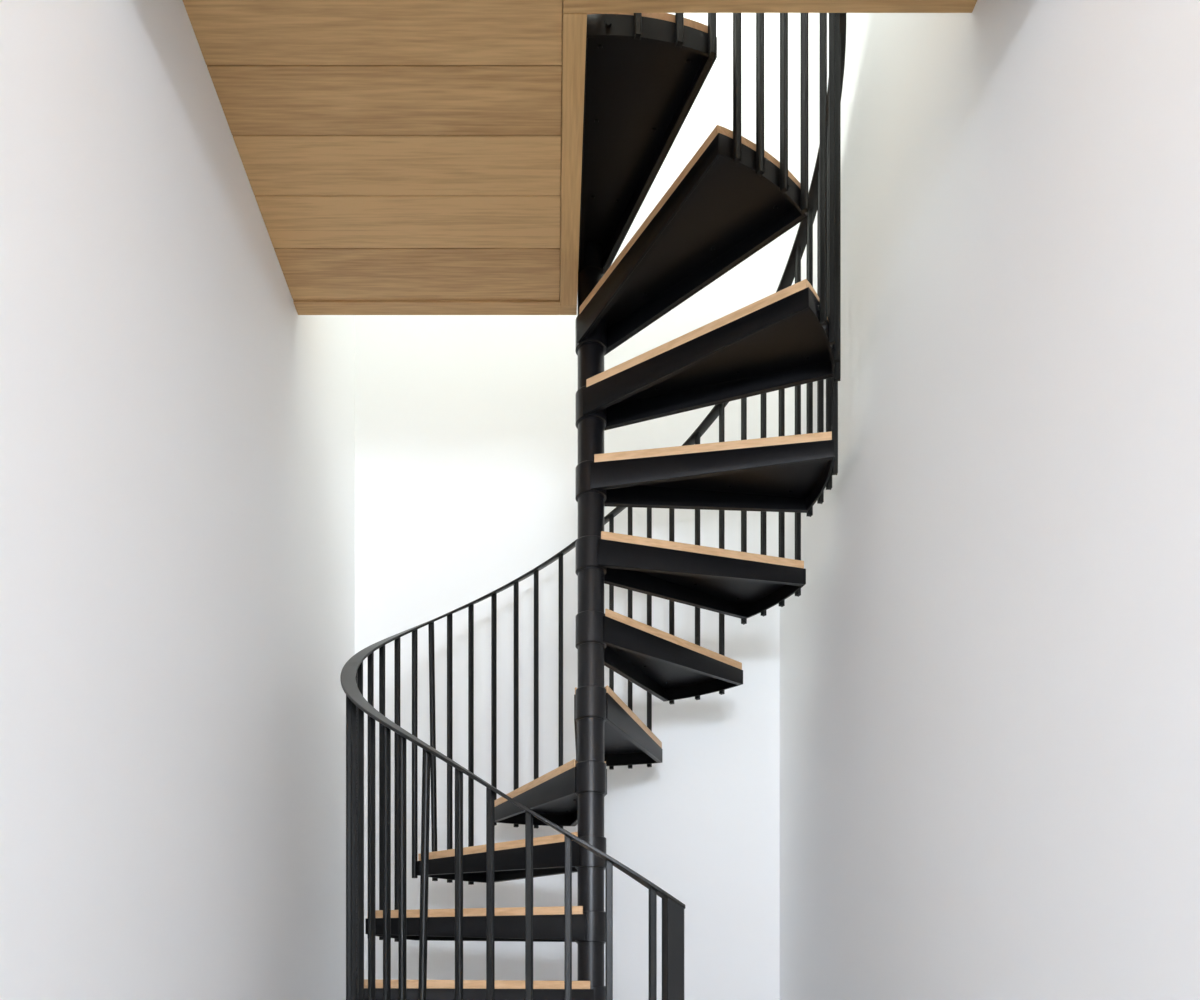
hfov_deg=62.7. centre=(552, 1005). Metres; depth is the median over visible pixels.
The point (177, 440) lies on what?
wall
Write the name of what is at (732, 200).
stair tread
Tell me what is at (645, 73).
stair tread
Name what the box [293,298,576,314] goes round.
trim
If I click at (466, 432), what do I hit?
wall
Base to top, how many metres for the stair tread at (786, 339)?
0.070 m
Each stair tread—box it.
[364,988,593,999]
[365,914,585,941]
[417,841,579,882]
[495,767,606,825]
[574,693,661,765]
[577,133,807,355]
[578,14,716,272]
[583,287,834,430]
[591,440,834,512]
[598,539,805,618]
[603,616,742,701]
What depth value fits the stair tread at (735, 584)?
2.77 m
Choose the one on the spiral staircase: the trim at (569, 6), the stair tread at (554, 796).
the stair tread at (554, 796)
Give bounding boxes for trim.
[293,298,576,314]
[560,13,586,304]
[563,0,976,12]
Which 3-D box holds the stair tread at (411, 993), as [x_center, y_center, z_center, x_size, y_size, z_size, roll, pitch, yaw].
[-0.212,-0.008,2.628,0.638,0.070,0.287,0,0,-5]
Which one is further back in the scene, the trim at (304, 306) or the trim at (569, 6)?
the trim at (304, 306)
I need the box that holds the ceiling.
[183,0,562,297]
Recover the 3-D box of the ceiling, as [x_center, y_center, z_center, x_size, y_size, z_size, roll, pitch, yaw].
[0.051,-2.062,0.030,1.487,0.365,5.261,0,0,0]
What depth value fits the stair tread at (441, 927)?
2.68 m
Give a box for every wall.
[0,0,354,999]
[355,13,779,999]
[780,0,1199,999]
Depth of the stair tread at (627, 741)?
3.03 m
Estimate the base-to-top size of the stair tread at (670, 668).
0.070 m
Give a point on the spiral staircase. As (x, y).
(645, 73)
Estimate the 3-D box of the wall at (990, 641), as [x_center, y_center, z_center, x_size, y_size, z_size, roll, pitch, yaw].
[0.869,-2.007,0.420,0.150,5.485,6.040,0,0,0]
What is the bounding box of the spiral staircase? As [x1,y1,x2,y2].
[340,13,845,999]
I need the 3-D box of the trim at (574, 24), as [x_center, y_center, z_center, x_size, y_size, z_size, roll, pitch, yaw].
[0.042,-2.061,2.268,0.046,0.368,0.814,0,0,0]
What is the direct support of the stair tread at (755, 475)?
on the spiral staircase
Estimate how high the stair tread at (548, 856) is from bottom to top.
0.070 m

